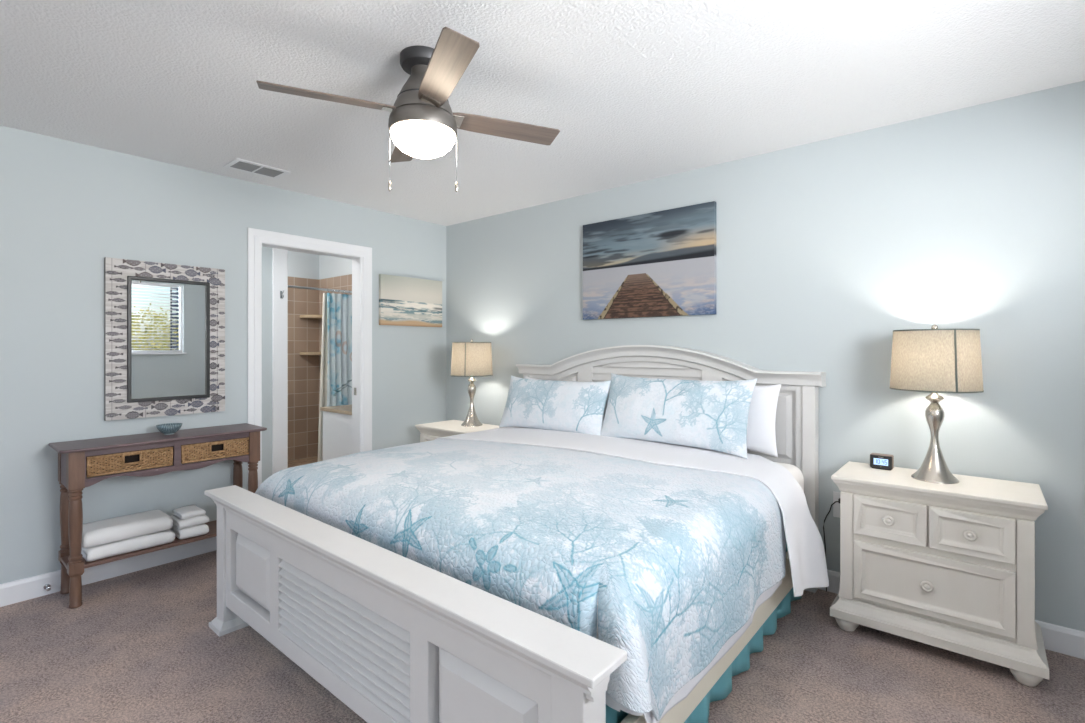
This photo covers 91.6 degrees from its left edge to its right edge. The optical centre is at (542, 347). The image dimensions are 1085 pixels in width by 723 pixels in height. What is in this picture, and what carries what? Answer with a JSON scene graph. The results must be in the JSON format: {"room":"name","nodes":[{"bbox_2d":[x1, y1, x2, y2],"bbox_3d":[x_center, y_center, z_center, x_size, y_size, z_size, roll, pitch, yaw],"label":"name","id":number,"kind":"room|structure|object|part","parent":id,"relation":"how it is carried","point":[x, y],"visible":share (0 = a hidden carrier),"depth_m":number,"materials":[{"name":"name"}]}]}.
{"room":"bedroom","nodes":[
{"label":"bedroom","id":0,"kind":"room"},
{"bbox_2d":[0,125,445,583],"bbox_3d":[-2.615,0.090,2.929,0.110,2.440,5.470,0,0,40],"label":"wall","id":1,"kind":"structure","parent":0,"point":[66,207],"depth_m":3.02,"materials":[{"name":"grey paint"}]},
{"bbox_2d":[43,584,50,590],"bbox_3d":[-2.608,1.265,2.784,0.054,0.028,0.028,0,0,40],"label":"door stop","id":2,"kind":"object","parent":1,"relation":"attached to","point":[46,586],"visible":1,"depth_m":2.79,"materials":[{"name":"silver metal"}]},
{"bbox_2d":[0,536,216,606],"bbox_3d":[-3.109,1.254,2.240,0.016,0.112,3.480,0,0,40],"label":"baseboard","id":3,"kind":"structure","parent":1,"relation":"attached to","point":[12,592],"depth_m":2.98,"materials":[{"name":"white"}]},
{"bbox_2d":[104,257,224,420],"bbox_3d":[-2.274,-0.051,3.217,0.038,0.923,0.611,0,0,40],"label":"wall mirror","id":4,"kind":"object","parent":1,"relation":"attached to","point":[164,323],"visible":1,"depth_m":3.18,"materials":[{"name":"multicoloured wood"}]},
{"bbox_3d":[-2.264,-0.051,3.213,0.018,0.734,0.424,0,0,40],"label":"molding","id":5,"kind":"part","parent":4,"relation":"part of","materials":[{"name":"black wood"}]},
{"bbox_2d":[132,280,205,398],"bbox_3d":[-2.271,-0.051,3.219,0.004,0.712,0.402,0,0,40],"label":"mirror glass","id":6,"kind":"object","parent":4,"relation":"attached to","point":[169,316],"depth_m":3.21,"materials":[{"name":"white"}]},
{"bbox_2d":[248,228,371,486],"bbox_3d":[-1.737,0.270,3.964,0.135,2.080,0.855,0,0,40],"label":"door frame","id":7,"kind":"structure","parent":1,"relation":"in","point":[259,241],"depth_m":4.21,"materials":[{"name":"white wood"}]},
{"bbox_2d":[379,274,441,326],"bbox_3d":[-1.132,-0.399,4.587,0.028,0.418,0.640,0,0,40],"label":"picture","id":8,"kind":"object","parent":1,"relation":"attached to","point":[403,301],"visible":1,"depth_m":4.55,"materials":[{"name":"fabric"}]},
{"bbox_2d":[262,247,271,482],"bbox_3d":[-2.983,0.090,4.412,0.080,2.440,1.370,0,0,40],"label":"wall partition","id":9,"kind":"structure","parent":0,"point":[266,251],"depth_m":4.87,"materials":[{"name":"grey paint"}]},
{"bbox_2d":[272,248,287,474],"bbox_3d":[-2.500,0.090,4.988,0.110,2.440,0.135,0,0,40],"label":"wall","id":10,"kind":"structure","parent":9,"relation":"attached to","point":[279,256],"depth_m":4.95,"materials":[{"name":"white paint"}]},
{"bbox_2d":[288,251,318,279],"bbox_3d":[-3.495,0.090,5.591,0.120,2.440,2.520,0,0,40],"label":"wall","id":11,"kind":"structure","parent":0,"point":[300,265],"depth_m":6.28,"materials":[{"name":"white paint"}]},
{"bbox_2d":[288,277,318,460],"bbox_3d":[-3.326,0.240,5.690,0.012,2.140,1.888,0,0,40],"label":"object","id":12,"kind":"structure","parent":11,"relation":"attached to","point":[303,333],"depth_m":6.25,"materials":[{"name":"tile"}]},
{"bbox_2d":[300,352,320,354],"bbox_3d":[-2.701,0.066,6.244,0.235,0.035,0.235,0,0,40],"label":"corner shelf","id":13,"kind":"object","parent":11,"relation":"attached to","point":[301,353],"visible":0.76,"depth_m":6.18,"materials":[{"name":"stone"}]},
{"bbox_2d":[300,315,321,318],"bbox_3d":[-2.701,-0.372,6.244,0.235,0.035,0.235,0,0,40],"label":"corner shelf","id":14,"kind":"object","parent":11,"relation":"attached to","point":[301,316],"visible":0.8,"depth_m":6.19,"materials":[{"name":"stone"}]},
{"bbox_2d":[0,0,1084,225],"bbox_3d":[-0.787,-1.170,1.397,4.880,0.080,5.470,0,0,40],"label":"ceiling","id":15,"kind":"structure","parent":0,"point":[635,91],"depth_m":2.21,"materials":[{"name":"white paint"}]},
{"bbox_2d":[223,158,290,178],"bbox_3d":[-1.794,-1.126,3.324,0.210,0.008,0.320,0,0,40],"label":"ceiling vent","id":16,"kind":"object","parent":15,"relation":"in","point":[237,164],"visible":1,"depth_m":3.31,"materials":[{"name":"white metal"}]},
{"bbox_2d":[256,27,559,191],"bbox_3d":[-0.465,-0.869,2.060,0.877,0.523,0.877,0,0,21],"label":"ceiling fan","id":17,"kind":"object","parent":15,"relation":"hanging from","point":[422,123],"visible":1,"depth_m":1.97,"materials":[{"name":"grey metal"}]},
{"bbox_3d":[-0.774,-0.912,1.923,0.465,0.031,0.111,0,0,-24],"label":"blade","id":18,"kind":"part","parent":17,"relation":"part of","materials":[{"name":"brown wood"}]},
{"bbox_3d":[-0.603,-0.912,2.368,0.111,0.031,0.465,0,0,-24],"label":"blade","id":19,"kind":"part","parent":17,"relation":"part of","materials":[{"name":"brown wood"}]},
{"bbox_3d":[-0.465,-0.796,2.060,0.248,0.092,0.248,0,0,40],"label":"lamp shade","id":20,"kind":"part","parent":17,"relation":"part of","materials":[{"name":"white glass"}]},
{"bbox_3d":[-0.328,-0.912,1.752,0.111,0.031,0.465,0,0,-24],"label":"blade","id":21,"kind":"part","parent":17,"relation":"part of","materials":[{"name":"brown wood"}]},
{"bbox_3d":[-0.335,-0.744,2.060,0.002,0.192,0.002,0,0,-20],"label":"pull chain","id":22,"kind":"part","parent":17,"relation":"part of","materials":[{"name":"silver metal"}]},
{"bbox_3d":[-0.157,-0.912,2.198,0.465,0.031,0.111,0,0,-24],"label":"blade","id":23,"kind":"part","parent":17,"relation":"part of","materials":[{"name":"brown wood"}]},
{"bbox_2d":[0,456,1084,722],"bbox_3d":[-1.702,1.350,2.164,7.270,0.080,5.470,0,0,40],"label":"floor","id":24,"kind":"structure","parent":0,"point":[140,646],"depth_m":2.13,"materials":[{"name":"beige carpet"}]},
{"bbox_2d":[48,423,266,608],"bbox_3d":[-2.175,0.907,3.066,0.342,0.806,0.981,0,0,40],"label":"console table","id":25,"kind":"object","parent":24,"relation":"on","point":[77,459],"visible":0.91,"depth_m":2.85,"materials":[{"name":"brown wood"}]},
{"bbox_3d":[-2.547,0.915,2.826,0.062,0.790,0.062,0,0,40],"label":"leg","id":26,"kind":"part","parent":25,"relation":"part of","materials":[{"name":"brown wood"}]},
{"bbox_3d":[-2.363,0.915,2.672,0.062,0.790,0.062,0,0,40],"label":"leg","id":27,"kind":"part","parent":25,"relation":"part of","materials":[{"name":"brown wood"}]},
{"bbox_3d":[-2.317,0.611,2.931,0.223,0.102,0.356,0,0,40],"label":"drawer","id":28,"kind":"part","parent":25,"relation":"part of","materials":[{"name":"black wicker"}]},
{"bbox_2d":[81,529,174,561],"bbox_3d":[-2.288,1.069,2.916,0.228,0.072,0.385,0,0,40],"label":"bath towel","id":29,"kind":"object","parent":25,"relation":"on","point":[110,549],"visible":0.73,"depth_m":2.83,"materials":[{"name":"white fabric"}]},
{"bbox_2d":[82,509,172,547],"bbox_3d":[-2.299,0.989,2.909,0.222,0.088,0.390,0,0,40],"label":"bath towel","id":30,"kind":"object","parent":29,"relation":"on","point":[105,531],"visible":0.98,"depth_m":2.86,"materials":[{"name":"white fabric"}]},
{"bbox_2d":[61,520,216,568],"bbox_3d":[-2.185,1.115,3.074,0.272,0.019,0.901,0,0,40],"label":"shelf","id":31,"kind":"object","parent":25,"relation":"attached to","point":[212,525],"depth_m":2.87,"materials":[{"name":"brown wood"}]},
{"bbox_2d":[156,423,182,434],"bbox_3d":[-2.185,0.476,3.091,0.128,0.056,0.128,0,0,40],"label":"bowl","id":32,"kind":"object","parent":25,"relation":"on","point":[168,428],"visible":1,"depth_m":3.06,"materials":[{"name":"ceramic"}]},
{"bbox_2d":[171,523,208,538],"bbox_3d":[-2.091,1.073,3.130,0.186,0.063,0.146,0,0,40],"label":"hand towel","id":33,"kind":"object","parent":25,"relation":"on","point":[201,529],"visible":0.76,"depth_m":3.07,"materials":[{"name":"white fabric"}]},
{"bbox_2d":[170,514,208,528],"bbox_3d":[-2.097,1.017,3.136,0.187,0.048,0.156,0,0,40],"label":"hand towel","id":34,"kind":"object","parent":33,"relation":"on","point":[179,523],"visible":0.75,"depth_m":3.08,"materials":[{"name":"white fabric"}]},
{"bbox_2d":[172,505,205,518],"bbox_3d":[-2.099,0.972,3.135,0.167,0.037,0.125,0,0,40],"label":"washcloth","id":35,"kind":"object","parent":34,"relation":"on","point":[185,512],"visible":1,"depth_m":3.10,"materials":[{"name":"white fabric"}]},
{"bbox_3d":[-2.052,0.611,3.247,0.223,0.102,0.352,0,0,40],"label":"drawer","id":36,"kind":"part","parent":25,"relation":"part of","materials":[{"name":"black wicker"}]},
{"bbox_3d":[-2.004,0.915,3.474,0.062,0.790,0.062,0,0,40],"label":"leg","id":37,"kind":"part","parent":25,"relation":"part of","materials":[{"name":"brown wood"}]},
{"bbox_3d":[-1.820,0.915,3.319,0.062,0.790,0.062,0,0,40],"label":"leg","id":38,"kind":"part","parent":25,"relation":"part of","materials":[{"name":"brown wood"}]},
{"bbox_2d":[320,404,351,460],"bbox_3d":[-1.502,0.922,4.863,0.660,0.775,0.795,0,0,40],"label":"bathroom vanity","id":39,"kind":"object","parent":24,"relation":"on","point":[337,420],"visible":0.2,"depth_m":4.61,"materials":[{"name":"white wood"}]},
{"bbox_2d":[320,404,351,414],"bbox_3d":[-1.502,0.550,4.863,0.660,0.030,0.795,0,0,40],"label":"countertop","id":40,"kind":"structure","parent":39,"relation":"on","point":[342,409],"depth_m":4.67,"materials":[{"name":"beige stone"}]},
{"bbox_2d":[415,420,500,441],"bbox_3d":[-0.636,0.970,4.247,0.740,0.681,0.417,0,0,40],"label":"nightstand","id":41,"kind":"object","parent":24,"relation":"on","point":[429,431],"visible":0.07,"depth_m":4.22,"materials":[{"name":"white wood"}]},
{"bbox_3d":[-0.861,0.787,4.198,0.272,0.167,0.029,0,0,40],"label":"drawer","id":42,"kind":"part","parent":41,"relation":"part of","materials":[{"name":"white wood"}]},
{"bbox_3d":[-0.633,0.674,4.250,0.720,0.054,0.401,0,0,40],"label":"molding","id":43,"kind":"part","parent":41,"relation":"part of","materials":[{"name":"white wood"}]},
{"bbox_2d":[451,339,492,426],"bbox_3d":[-0.577,0.278,4.306,0.342,0.702,0.342,0,0,40],"label":"table lamp","id":44,"kind":"object","parent":41,"relation":"on","point":[471,359],"visible":1,"depth_m":4.18,"materials":[{"name":"beige fabric"}]},
{"bbox_3d":[-0.577,0.089,4.306,0.340,0.270,0.340,0,0,40],"label":"lamp shade","id":45,"kind":"part","parent":44,"relation":"part of","materials":[{"name":"fabric"}]},
{"bbox_2d":[205,345,825,722],"bbox_3d":[-0.013,0.645,2.661,2.222,1.330,2.292,0,0,40],"label":"king bed","id":46,"kind":"object","parent":24,"relation":"on","point":[395,638],"visible":0.7,"depth_m":1.73,"materials":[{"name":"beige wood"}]},
{"bbox_3d":[-1.473,0.995,2.489,0.085,0.570,0.087,0,0,40],"label":"footboard post","id":47,"kind":"part","parent":46,"relation":"part of","materials":[{"name":"white wood"}]},
{"bbox_3d":[-1.253,0.970,2.288,0.386,0.266,0.024,0,0,40],"label":"raised panel","id":48,"kind":"part","parent":46,"relation":"part of","materials":[{"name":"white wood"}]},
{"bbox_3d":[-0.703,0.953,1.832,2.030,0.485,0.045,0,0,40],"label":"footboard frame","id":49,"kind":"part","parent":46,"relation":"part of","materials":[{"name":"white wood"}]},
{"bbox_3d":[-0.703,0.713,1.832,2.160,0.075,0.124,0,0,40],"label":"footboard cap molding","id":50,"kind":"part","parent":46,"relation":"part of","materials":[{"name":"white wood"}]},
{"bbox_3d":[-0.156,0.970,1.367,0.381,0.266,0.024,0,0,40],"label":"raised panel","id":51,"kind":"part","parent":46,"relation":"part of","materials":[{"name":"white wood"}]},
{"bbox_3d":[0.109,0.410,3.986,0.365,0.418,0.021,0,0,40],"label":"raised panel","id":52,"kind":"part","parent":46,"relation":"part of","materials":[{"name":"white wood"}]},
{"bbox_3d":[0.081,0.995,1.187,0.090,0.570,0.087,0,0,40],"label":"footboard post","id":53,"kind":"part","parent":46,"relation":"part of","materials":[{"name":"white wood"}]},
{"bbox_3d":[0.668,0.565,3.513,2.090,1.110,0.027,0,0,40],"label":"headboard frame","id":54,"kind":"part","parent":46,"relation":"part of","materials":[{"name":"white wood"}]},
{"bbox_3d":[0.690,0.560,3.539,2.084,1.120,0.041,0,0,40],"label":"headboard panel","id":55,"kind":"part","parent":46,"relation":"part of","materials":[{"name":"white wood"}]},
{"bbox_3d":[0.663,0.094,3.507,2.170,0.228,0.127,0,0,40],"label":"crown molding","id":56,"kind":"part","parent":46,"relation":"part of","materials":[{"name":"white wood"}]},
{"bbox_2d":[606,543,801,722],"bbox_3d":[-0.011,1.103,2.671,1.996,0.375,2.044,0,0,40],"label":"bed skirt","id":57,"kind":"object","parent":46,"relation":"hanging from","point":[722,688],"visible":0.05,"depth_m":2.08,"materials":[{"name":"teal fabric"}]},
{"bbox_3d":[0.780,1.045,2.031,0.030,0.160,2.125,0,0,40],"label":"rail","id":58,"kind":"part","parent":46,"relation":"part of","materials":[{"name":"beige"}]},
{"bbox_3d":[1.238,0.410,3.039,0.365,0.418,0.021,0,0,40],"label":"raised panel","id":59,"kind":"part","parent":46,"relation":"part of","materials":[{"name":"white wood"}]},
{"bbox_3d":[1.456,0.730,2.870,0.065,1.160,0.081,0,0,40],"label":"headboard post","id":60,"kind":"part","parent":46,"relation":"part of","materials":[{"name":"white wood"}]},
{"bbox_2d":[830,461,1048,686],"bbox_3d":[1.754,0.952,2.381,0.740,0.716,0.417,0,0,40],"label":"nightstand","id":61,"kind":"object","parent":24,"relation":"on","point":[951,567],"visible":1,"depth_m":2.21,"materials":[{"name":"white wood"}]},
{"bbox_2d":[870,453,893,469],"bbox_3d":[1.669,0.558,2.599,0.096,0.071,0.056,0,0,40],"label":"alarm clock","id":62,"kind":"object","parent":61,"relation":"on","point":[877,460],"visible":1,"depth_m":2.58,"materials":[{"name":"brown plastic"}]},
{"bbox_3d":[1.523,0.760,2.324,0.046,0.046,0.033,0,0,40],"label":"knob","id":63,"kind":"part","parent":61,"relation":"part of","materials":[{"name":"white wood"}]},
{"bbox_3d":[1.529,0.760,2.332,0.272,0.176,0.029,0,0,40],"label":"drawer","id":64,"kind":"part","parent":61,"relation":"part of","materials":[{"name":"white wood"}]},
{"bbox_3d":[1.629,1.008,2.236,0.046,0.046,0.033,0,0,40],"label":"knob","id":65,"kind":"part","parent":61,"relation":"part of","materials":[{"name":"white wood"}]},
{"bbox_3d":[1.637,1.008,2.241,0.554,0.260,0.029,0,0,40],"label":"drawer","id":66,"kind":"part","parent":61,"relation":"part of","materials":[{"name":"white wood"}]},
{"bbox_2d":[890,324,983,483],"bbox_3d":[1.777,0.243,2.393,0.342,0.702,0.342,0,0,40],"label":"table lamp","id":67,"kind":"object","parent":61,"relation":"on","point":[934,360],"visible":1,"depth_m":2.29,"materials":[{"name":"beige fabric"}]},
{"bbox_3d":[1.777,0.054,2.393,0.340,0.270,0.340,0,0,40],"label":"lamp shade","id":68,"kind":"part","parent":67,"relation":"part of","materials":[{"name":"fabric"}]},
{"bbox_3d":[1.757,0.641,2.384,0.720,0.057,0.401,0,0,40],"label":"molding","id":69,"kind":"part","parent":61,"relation":"part of","materials":[{"name":"white wood"}]},
{"bbox_3d":[1.752,1.204,2.378,0.740,0.088,0.405,0,0,40],"label":"molding","id":70,"kind":"part","parent":61,"relation":"part of","materials":[{"name":"white wood"}]},
{"bbox_3d":[1.738,0.760,2.144,0.046,0.046,0.033,0,0,40],"label":"knob","id":71,"kind":"part","parent":61,"relation":"part of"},
{"bbox_3d":[1.744,0.760,2.151,0.274,0.176,0.029,0,0,40],"label":"drawer","id":72,"kind":"part","parent":61,"relation":"part of","materials":[{"name":"white wood"}]},
{"bbox_3d":[0.001,1.110,2.687,1.910,0.400,2.000,0,0,40],"label":"box spring","id":73,"kind":"object","parent":24,"relation":"on","visible":0},
{"bbox_2d":[596,462,803,638],"bbox_3d":[0.036,0.762,2.709,1.975,0.295,1.910,0,0,40],"label":"mattress","id":74,"kind":"object","parent":73,"relation":"on","point":[797,474],"visible":0.14,"depth_m":2.72,"materials":[{"name":"white fabric"}]},
{"bbox_2d":[255,439,785,720],"bbox_3d":[-0.167,0.755,2.506,2.277,0.428,1.492,0,0,40],"label":"quilt","id":75,"kind":"object","parent":74,"relation":"on","point":[676,561],"visible":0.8,"depth_m":1.81,"materials":[{"name":"blue fabric"}]},
{"bbox_2d":[524,376,609,420],"bbox_3d":[0.175,0.395,3.681,0.880,0.370,0.131,0,0,40],"label":"pillow","id":76,"kind":"object","parent":74,"relation":"on","point":[525,377],"visible":0.02,"depth_m":3.44,"materials":[{"name":"white fabric"}]},
{"bbox_2d":[435,427,828,722],"bbox_3d":[-0.023,0.838,2.606,2.268,0.611,1.798,0,0,40],"label":"sheet","id":77,"kind":"object","parent":74,"relation":"on","point":[806,552],"visible":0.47,"depth_m":2.49,"materials":[{"name":"white fabric"}]},
{"bbox_2d":[499,375,610,434],"bbox_3d":[0.062,0.389,3.587,0.876,0.372,0.202,0,0,40],"label":"pillow sham","id":78,"kind":"object","parent":77,"relation":"on","point":[567,406],"visible":0.97,"depth_m":3.48,"materials":[{"name":"white fabric"}]},
{"bbox_2d":[600,373,756,458],"bbox_3d":[0.736,0.362,3.031,0.929,0.405,0.212,0,0,44],"label":"pillow sham","id":79,"kind":"object","parent":77,"relation":"on","point":[712,415],"visible":0.99,"depth_m":2.91,"materials":[{"name":"white fabric"}]},
{"bbox_2d":[747,384,780,457],"bbox_3d":[0.911,0.383,3.064,0.880,0.385,0.134,0,0,40],"label":"pillow","id":80,"kind":"object","parent":74,"relation":"on","point":[761,437],"visible":0.24,"depth_m":2.82,"materials":[{"name":"white fabric"}]},
{"bbox_2d":[319,80,1084,631],"bbox_3d":[0.062,0.090,4.176,7.150,2.440,0.120,0,0,40],"label":"wall","id":81,"kind":"structure","parent":0,"point":[973,217],"depth_m":2.70,"materials":[{"name":"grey paint"}]},
{"bbox_2d":[288,285,351,292],"bbox_3d":[-2.173,-0.590,5.378,0.056,0.056,0.883,0,0,40],"label":"curtain rod","id":82,"kind":"object","parent":81,"relation":"attached to","point":[289,286],"visible":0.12,"depth_m":5.28,"materials":[{"name":"silver metal"}]},
{"bbox_2d":[318,289,351,461],"bbox_3d":[-2.084,0.318,5.506,0.072,1.845,0.527,0,0,40],"label":"shower curtain","id":83,"kind":"object","parent":82,"relation":"hanging from","point":[336,342],"visible":0.48,"depth_m":5.42,"materials":[{"name":"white fabric"}]},
{"bbox_2d":[319,274,351,401],"bbox_3d":[-2.288,0.240,6.059,1.130,2.140,0.012,0,0,40],"label":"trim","id":84,"kind":"structure","parent":81,"relation":"attached to","point":[344,282],"depth_m":6.25,"materials":[{"name":"tile"}]},
{"bbox_2d":[583,201,715,319],"bbox_3d":[0.683,-0.552,3.554,0.985,0.690,0.034,0,0,40],"label":"picture","id":85,"kind":"object","parent":81,"relation":"attached to","point":[660,263],"visible":1,"depth_m":3.49,"materials":[{"name":"fabric"}]},
{"bbox_2d":[823,498,839,591],"bbox_3d":[1.548,1.050,2.806,0.102,0.504,0.033,0,0,15],"label":"power cord","id":86,"kind":"object","parent":81,"relation":"attached to","point":[838,501],"visible":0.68,"depth_m":2.82,"materials":[{"name":"black plastic"}]},
{"bbox_2d":[833,491,839,517],"bbox_3d":[1.589,0.838,2.814,0.070,0.135,0.006,0,0,40],"label":"wall outlet","id":87,"kind":"object","parent":81,"relation":"attached to","point":[836,495],"visible":0.41,"depth_m":2.82,"materials":[{"name":"white plastic"}]},
{"bbox_2d":[818,570,1084,659],"bbox_3d":[0.879,1.254,3.402,4.604,0.112,0.016,0,0,40],"label":"baseboard","id":88,"kind":"structure","parent":81,"relation":"attached to","point":[1056,638],"depth_m":2.27,"materials":[{"name":"white wood"}]}
]}

